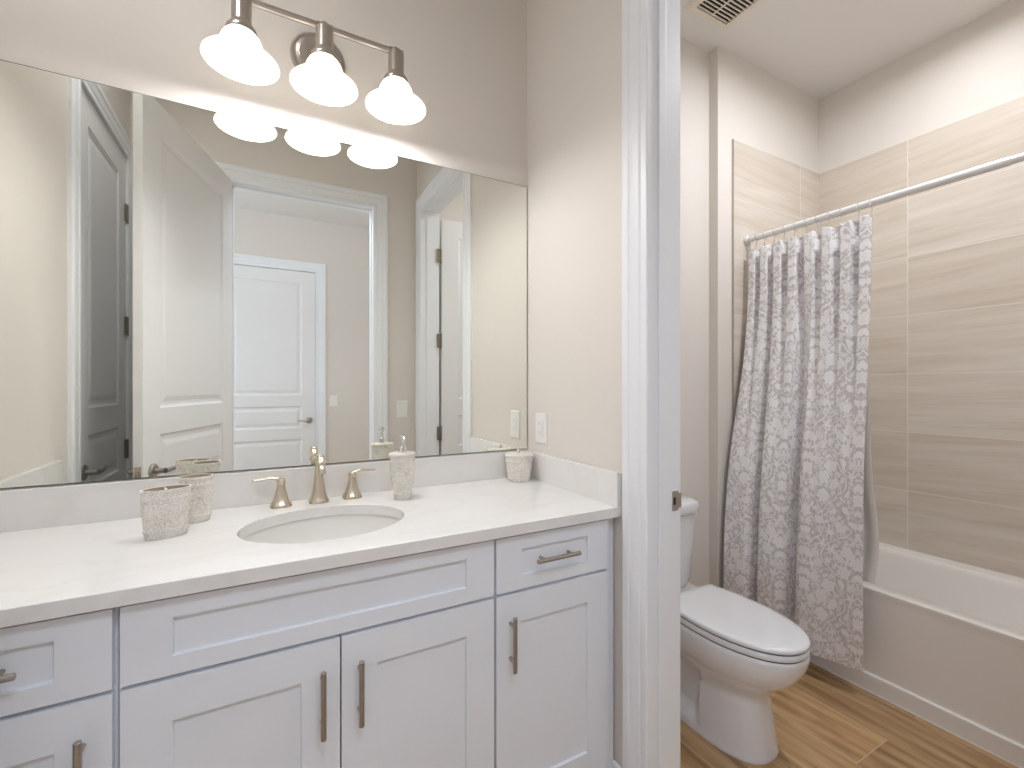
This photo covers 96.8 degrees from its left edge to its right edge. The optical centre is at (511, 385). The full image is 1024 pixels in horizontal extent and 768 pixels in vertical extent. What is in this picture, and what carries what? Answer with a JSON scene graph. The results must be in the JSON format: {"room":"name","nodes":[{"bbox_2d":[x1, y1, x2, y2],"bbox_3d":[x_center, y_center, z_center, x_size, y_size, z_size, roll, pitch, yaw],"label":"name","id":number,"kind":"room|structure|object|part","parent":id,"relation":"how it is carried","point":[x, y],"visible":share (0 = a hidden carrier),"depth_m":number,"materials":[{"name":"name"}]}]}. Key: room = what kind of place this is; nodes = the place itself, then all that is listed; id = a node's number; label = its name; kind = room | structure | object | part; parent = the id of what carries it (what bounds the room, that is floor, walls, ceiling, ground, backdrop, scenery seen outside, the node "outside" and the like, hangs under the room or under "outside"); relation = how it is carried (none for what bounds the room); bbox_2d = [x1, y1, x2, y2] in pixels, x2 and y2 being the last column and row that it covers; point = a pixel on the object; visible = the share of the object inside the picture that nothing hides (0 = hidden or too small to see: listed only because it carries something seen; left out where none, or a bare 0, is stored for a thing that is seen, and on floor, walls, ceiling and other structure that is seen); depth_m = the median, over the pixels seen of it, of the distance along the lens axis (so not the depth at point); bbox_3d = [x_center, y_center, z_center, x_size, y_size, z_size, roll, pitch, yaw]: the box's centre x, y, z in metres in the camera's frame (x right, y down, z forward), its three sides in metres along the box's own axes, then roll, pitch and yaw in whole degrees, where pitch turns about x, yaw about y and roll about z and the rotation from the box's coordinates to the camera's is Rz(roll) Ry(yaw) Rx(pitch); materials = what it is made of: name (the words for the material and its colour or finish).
{"room":"bathroom","nodes":[
{"label":"bathroom","id":0,"kind":"room"},
{"bbox_2d":[0,0,526,489],"bbox_3d":[-0.714,-0.225,1.529,1.714,3.009,0.100,0,0,-29],"label":"wall","id":1,"kind":"structure","parent":0,"point":[465,60],"depth_m":1.54,"materials":[{"name":"white paint"}]},
{"bbox_2d":[0,450,525,532],"bbox_3d":[-0.641,0.316,1.499,1.612,0.104,0.019,0,0,-29],"label":"backsplash","id":2,"kind":"structure","parent":1,"relation":"attached to","point":[64,505],"depth_m":1.38,"materials":[{"name":"stone"}]},
{"bbox_2d":[0,59,526,488],"bbox_3d":[-0.644,-0.283,1.506,1.607,1.088,0.006,0,0,-29],"label":"wall mirror","id":3,"kind":"object","parent":1,"relation":"attached to","point":[185,289],"visible":0.89,"depth_m":1.39,"materials":[{"name":"grey mirror"}]},
{"bbox_2d":[200,0,425,124],"bbox_3d":[-0.578,-1.026,1.388,0.612,0.280,0.278,0,0,-29],"label":"vanity light","id":4,"kind":"object","parent":1,"relation":"attached to","point":[237,53],"visible":1,"depth_m":1.34,"materials":[{"name":"white glass"}]},
{"bbox_3d":[-0.742,-0.927,1.247,0.188,0.082,0.188,0,0,-29],"label":"lamp shade","id":5,"kind":"part","parent":4,"relation":"part of","materials":[{"name":"white glass"}]},
{"bbox_2d":[225,0,257,36],"bbox_3d":[-0.742,-1.020,1.247,0.079,0.113,0.079,0,0,-29],"label":"socket","id":6,"kind":"object","parent":4,"relation":"attached to","point":[241,10],"depth_m":1.23,"materials":[{"name":"silver metal"}]},
{"bbox_3d":[-0.556,-0.927,1.348,0.188,0.082,0.188,0,0,-29],"label":"lamp shade","id":7,"kind":"part","parent":4,"relation":"part of","materials":[{"name":"white glass"}]},
{"bbox_2d":[310,21,338,61],"bbox_3d":[-0.556,-1.020,1.348,0.079,0.113,0.079,0,0,-29],"label":"socket","id":8,"kind":"object","parent":4,"relation":"attached to","point":[325,32],"depth_m":1.33,"materials":[{"name":"silver metal"}]},
{"bbox_3d":[-0.370,-0.927,1.449,0.188,0.082,0.188,0,0,-29],"label":"lamp shade","id":9,"kind":"part","parent":4,"relation":"part of","materials":[{"name":"white glass"}]},
{"bbox_2d":[383,46,408,83],"bbox_3d":[-0.370,-1.020,1.449,0.079,0.113,0.079,0,0,-29],"label":"socket","id":10,"kind":"object","parent":4,"relation":"attached to","point":[395,55],"depth_m":1.43,"materials":[{"name":"silver metal"}]},
{"bbox_2d":[527,0,621,766],"bbox_3d":[0.516,-0.225,1.176,0.112,3.009,1.694,0,0,-29],"label":"wall","id":11,"kind":"structure","parent":0,"point":[574,47],"depth_m":1.60,"materials":[{"name":"white paint"}]},
{"bbox_2d":[535,413,546,444],"bbox_3d":[0.112,0.167,1.792,0.010,0.120,0.080,0,0,-29],"label":"wall outlet","id":12,"kind":"object","parent":11,"relation":"attached to","point":[540,418],"visible":1,"depth_m":1.78,"materials":[{"name":"white plastic"}]},
{"bbox_2d":[538,420,541,436],"bbox_3d":[0.110,0.167,1.791,0.003,0.066,0.033,0,0,-29],"label":"receptacle","id":13,"kind":"object","parent":12,"relation":"attached to","point":[539,421],"depth_m":1.79,"materials":[{"name":"grey plastic"}]},
{"bbox_2d":[612,760,621,767],"bbox_3d":[0.326,1.222,1.396,0.013,0.116,0.046,0,0,-29],"label":"baseboard","id":14,"kind":"structure","parent":11,"relation":"attached to","point":[615,764],"depth_m":1.40,"materials":[{"name":"white paint"}]},
{"bbox_2d":[622,0,680,767],"bbox_3d":[0.624,-0.023,0.980,0.150,2.606,0.969,0,0,-29],"label":"door frame","id":15,"kind":"structure","parent":11,"relation":"attached to","point":[651,494],"depth_m":1.32,"materials":[{"name":"white paint"}]},
{"bbox_3d":[0.480,0.338,1.336,0.024,0.057,0.002,0,0,-29],"label":"strike plate","id":16,"kind":"part","parent":15,"relation":"part of","materials":[{"name":"silver metal"}]},
{"bbox_2d":[680,37,708,586],"bbox_3d":[0.580,-0.225,2.171,0.950,3.009,0.100,0,0,-29],"label":"wall","id":17,"kind":"structure","parent":0,"point":[694,60],"depth_m":2.30,"materials":[{"name":"white paint"}]},
{"bbox_2d":[709,46,818,587],"bbox_3d":[1.427,-0.225,2.573,0.922,3.009,0.100,0,0,-29],"label":"wall","id":18,"kind":"structure","parent":0,"point":[749,105],"depth_m":2.35,"materials":[{"name":"white paint"}]},
{"bbox_2d":[732,139,733,434],"bbox_3d":[1.146,-0.216,2.357,0.004,2.128,0.010,0,0,-29],"label":"trim","id":19,"kind":"structure","parent":18,"relation":"attached to","point":[732,139],"depth_m":2.36,"materials":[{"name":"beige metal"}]},
{"bbox_2d":[734,140,818,420],"bbox_3d":[1.499,-0.215,2.550,0.801,2.127,0.008,0,0,-29],"label":"tiles","id":20,"kind":"structure","parent":18,"relation":"attached to","point":[771,191],"depth_m":2.46,"materials":[{"name":"tile"}]},
{"bbox_2d":[743,153,1023,245],"bbox_3d":[1.605,-0.770,1.739,0.054,0.054,1.518,0,0,-29],"label":"curtain rod","id":21,"kind":"object","parent":20,"relation":"attached to","point":[1008,161],"visible":0.96,"depth_m":1.81,"materials":[{"name":"silver metal"}]},
{"bbox_3d":[1.339,-0.744,2.228,0.043,0.091,0.005,0,0,-29],"label":"curtain ring","id":22,"kind":"object","parent":21,"relation":"hanging from","visible":0},
{"bbox_2d":[723,215,871,671],"bbox_3d":[1.297,0.231,2.097,0.227,1.890,0.557,0,0,-29],"label":"shower curtain","id":23,"kind":"object","parent":22,"relation":"hanging from","point":[793,531],"visible":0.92,"depth_m":2.07,"materials":[{"name":"fabric"}]},
{"bbox_3d":[1.315,-0.744,2.272,0.043,0.091,0.005,0,0,-29],"label":"curtain ring","id":24,"kind":"object","parent":21,"relation":"hanging from","visible":0},
{"bbox_2d":[863,364,878,583],"bbox_3d":[1.431,0.152,2.179,0.095,1.715,0.527,0,0,-29],"label":"liner","id":25,"kind":"object","parent":24,"relation":"hanging from","point":[870,520],"visible":0.07,"depth_m":1.99,"materials":[{"name":"white plastic"}]},
{"bbox_2d":[680,0,1011,99],"bbox_3d":[0.478,-1.759,0.108,5.143,0.060,3.734,0,0,-29],"label":"ceiling","id":26,"kind":"structure","parent":0,"point":[819,48],"depth_m":2.23,"materials":[{"name":"white paint"}]},
{"bbox_2d":[685,0,763,29],"bbox_3d":[0.976,-1.721,2.014,0.275,0.016,0.277,0,0,-29],"label":"ceiling vent","id":27,"kind":"object","parent":26,"relation":"in","point":[722,13],"visible":1,"depth_m":2.07,"materials":[{"name":"beige metal"}]},
{"bbox_2d":[698,0,756,23],"bbox_3d":[0.976,-1.717,2.014,0.209,0.005,0.211,0,0,-29],"label":"grille","id":28,"kind":"object","parent":27,"relation":"attached to","point":[717,11],"depth_m":2.07,"materials":[{"name":"beige metal"}]},
{"bbox_2d":[680,662,1017,767],"bbox_3d":[0.478,1.310,0.108,5.143,0.060,3.734,0,0,-29],"label":"floor","id":29,"kind":"structure","parent":0,"point":[823,720],"depth_m":1.65,"materials":[{"name":"brown wood"}]},
{"bbox_2d":[0,607,118,767],"bbox_3d":[-1.030,0.840,0.961,0.413,0.881,0.591,0,0,-29],"label":"vanity cabinet","id":30,"kind":"object","parent":29,"relation":"on","point":[59,677],"visible":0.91,"depth_m":0.80,"materials":[{"name":"white paint"}]},
{"bbox_3d":[-0.886,0.478,0.723,0.143,0.012,0.034,0,0,-29],"label":"handle","id":31,"kind":"part","parent":30,"relation":"part of","materials":[{"name":"silver metal"}]},
{"bbox_3d":[-0.901,0.480,0.745,0.383,0.146,0.019,0,0,-29],"label":"drawer","id":32,"kind":"part","parent":30,"relation":"part of","materials":[{"name":"white paint"}]},
{"bbox_3d":[-0.901,0.864,0.745,0.383,0.602,0.019,0,0,-29],"label":"door","id":33,"kind":"part","parent":30,"relation":"part of","materials":[{"name":"white paint"}]},
{"bbox_3d":[-0.756,0.687,0.794,0.012,0.144,0.034,0,0,-29],"label":"handle","id":34,"kind":"part","parent":30,"relation":"part of","materials":[{"name":"silver metal"}]},
{"bbox_2d":[119,540,493,767],"bbox_3d":[-0.509,0.840,1.245,0.772,0.881,0.591,0,0,-29],"label":"vanity cabinet","id":35,"kind":"object","parent":29,"relation":"on","point":[389,662],"visible":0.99,"depth_m":0.99,"materials":[{"name":"white paint"}]},
{"bbox_3d":[-0.556,0.864,0.932,0.381,0.602,0.019,0,0,-29],"label":"door","id":36,"kind":"part","parent":35,"relation":"part of","materials":[{"name":"white paint"}]},
{"bbox_2d":[0,450,621,627],"bbox_3d":[-0.509,0.331,1.256,1.612,0.134,0.574,0,0,-29],"label":"countertop","id":37,"kind":"structure","parent":35,"relation":"on","point":[66,550],"depth_m":1.19,"materials":[{"name":"stone"}]},
{"bbox_2d":[139,484,191,540],"bbox_3d":[-0.848,0.309,1.115,0.101,0.118,0.063,0,0,-29],"label":"toothbrush holder","id":38,"kind":"object","parent":37,"relation":"on","point":[165,510],"visible":1,"depth_m":1.09,"materials":[{"name":"beige stone"}]},
{"bbox_2d":[178,473,212,523],"bbox_3d":[-0.862,0.306,1.239,0.080,0.124,0.068,0,0,-29],"label":"tumbler","id":39,"kind":"object","parent":37,"relation":"on","point":[201,490],"visible":0.7,"depth_m":1.22,"materials":[{"name":"beige stone"}]},
{"bbox_2d":[252,454,375,508],"bbox_3d":[-0.602,0.290,1.419,0.366,0.157,0.137,0,0,-29],"label":"faucet","id":40,"kind":"object","parent":37,"relation":"on","point":[281,500],"visible":1,"depth_m":1.42,"materials":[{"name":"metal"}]},
{"bbox_3d":[-0.740,0.286,1.374,0.082,0.021,0.020,0,0,-29],"label":"lever","id":41,"kind":"part","parent":40,"relation":"part of","materials":[{"name":"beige metal"}]},
{"bbox_3d":[-0.707,0.326,1.391,0.061,0.084,0.061,0,0,-29],"label":"handle","id":42,"kind":"part","parent":40,"relation":"part of","materials":[{"name":"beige metal"}]},
{"bbox_3d":[-0.598,0.290,1.415,0.060,0.157,0.125,0,0,-29],"label":"spout","id":43,"kind":"part","parent":40,"relation":"part of","materials":[{"name":"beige metal"}]},
{"bbox_3d":[-0.528,0.326,1.502,0.061,0.084,0.061,0,0,-29],"label":"handle","id":44,"kind":"part","parent":40,"relation":"part of","materials":[{"name":"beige metal"}]},
{"bbox_3d":[-0.496,0.286,1.520,0.082,0.021,0.020,0,0,-29],"label":"lever","id":45,"kind":"part","parent":40,"relation":"part of","materials":[{"name":"beige metal"}]},
{"bbox_2d":[243,514,399,543],"bbox_3d":[-0.505,0.481,1.238,0.466,0.163,0.371,0,0,-29],"label":"sink","id":46,"kind":"object","parent":37,"relation":"in","point":[324,528],"visible":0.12,"depth_m":1.39,"materials":[{"name":"white ceramic"}]},
{"bbox_2d":[389,434,415,499],"bbox_3d":[-0.359,0.262,1.490,0.085,0.212,0.085,0,0,-29],"label":"soap dispenser","id":47,"kind":"object","parent":37,"relation":"on","point":[402,462],"visible":1,"depth_m":1.46,"materials":[{"name":"beige stone"}]},
{"bbox_2d":[505,449,532,481],"bbox_3d":[0.027,0.307,1.776,0.112,0.121,0.112,0,0,-29],"label":"jar","id":48,"kind":"object","parent":37,"relation":"on","point":[518,464],"visible":1,"depth_m":1.74,"materials":[{"name":"beige ceramic"}]},
{"bbox_3d":[0.027,0.269,1.776,0.112,0.018,0.112,0,0,-29],"label":"lid","id":49,"kind":"part","parent":48,"relation":"part of","materials":[{"name":"white ceramic"}]},
{"bbox_3d":[-0.409,0.686,0.983,0.012,0.145,0.034,0,0,-29],"label":"handle","id":50,"kind":"part","parent":35,"relation":"part of","materials":[{"name":"silver metal"}]},
{"bbox_3d":[-0.339,0.685,1.020,0.012,0.145,0.034,0,0,-29],"label":"handle","id":51,"kind":"part","parent":35,"relation":"part of","materials":[{"name":"silver metal"}]},
{"bbox_3d":[-0.219,0.864,1.116,0.380,0.602,0.019,0,0,-29],"label":"door","id":52,"kind":"part","parent":35,"relation":"part of","materials":[{"name":"white paint"}]},
{"bbox_2d":[492,518,612,767],"bbox_3d":[0.015,0.840,1.530,0.418,0.881,0.591,0,0,-29],"label":"vanity cabinet","id":53,"kind":"object","parent":29,"relation":"on","point":[553,596],"visible":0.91,"depth_m":1.30,"materials":[{"name":"white paint"}]},
{"bbox_3d":[0.003,0.684,1.206,0.012,0.144,0.034,0,0,-29],"label":"handle","id":54,"kind":"part","parent":53,"relation":"part of","materials":[{"name":"silver metal"}]},
{"bbox_3d":[0.121,0.480,1.300,0.379,0.146,0.019,0,0,-29],"label":"drawer","id":55,"kind":"part","parent":53,"relation":"part of","materials":[{"name":"white paint"}]},
{"bbox_3d":[0.128,0.477,1.274,0.143,0.012,0.034,0,0,-29],"label":"handle","id":56,"kind":"part","parent":53,"relation":"part of","materials":[{"name":"silver metal"}]},
{"bbox_2d":[680,495,810,764],"bbox_3d":[0.763,0.891,1.778,0.360,0.778,0.734,0,0,-29],"label":"toilet","id":57,"kind":"object","parent":29,"relation":"on","point":[736,651],"visible":0.72,"depth_m":1.58,"materials":[{"name":"white ceramic"}]},
{"bbox_3d":[0.637,0.725,2.011,0.338,0.330,0.194,0,0,-29],"label":"tank","id":58,"kind":"part","parent":57,"relation":"part of","materials":[{"name":"white ceramic"}]},
{"bbox_3d":[0.639,0.531,2.008,0.360,0.058,0.211,0,0,-29],"label":"tank lid","id":59,"kind":"part","parent":57,"relation":"part of","materials":[{"name":"white ceramic"}]},
{"bbox_3d":[0.826,0.872,1.664,0.332,0.022,0.472,0,0,-29],"label":"seat","id":60,"kind":"part","parent":57,"relation":"part of","materials":[{"name":"white plastic"}]},
{"bbox_3d":[0.775,1.083,1.758,0.335,0.393,0.682,0,0,-29],"label":"bowl","id":61,"kind":"part","parent":57,"relation":"part of","materials":[{"name":"white ceramic"}]},
{"bbox_3d":[0.826,0.847,1.664,0.334,0.020,0.473,0,0,-29],"label":"lid","id":62,"kind":"part","parent":57,"relation":"part of","materials":[{"name":"white ceramic"}]},
{"bbox_2d":[810,661,1020,767],"bbox_3d":[1.589,1.278,1.725,0.004,0.004,1.502,0,0,-29],"label":"caulk line","id":63,"kind":"structure","parent":29,"relation":"on","point":[810,661],"depth_m":1.75,"materials":[{"name":"white plastic"}]},
{"bbox_2d":[810,542,1023,767],"bbox_3d":[1.903,1.064,1.907,0.721,0.430,1.522,0,0,-29],"label":"bathtub","id":64,"kind":"object","parent":29,"relation":"on","point":[943,639],"visible":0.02,"depth_m":1.78,"materials":[{"name":"white ceramic"}]},
{"bbox_2d":[819,0,1023,173],"bbox_3d":[2.265,-0.225,2.101,0.100,3.009,1.729,0,0,-29],"label":"wall","id":65,"kind":"structure","parent":0,"point":[976,67],"depth_m":2.29,"materials":[{"name":"white paint"}]},
{"bbox_2d":[819,96,1023,578],"bbox_3d":[2.218,-0.215,2.075,0.008,2.127,1.529,0,0,-29],"label":"tiles","id":66,"kind":"structure","parent":65,"relation":"attached to","point":[946,353],"depth_m":2.22,"materials":[{"name":"tile"}]}
]}

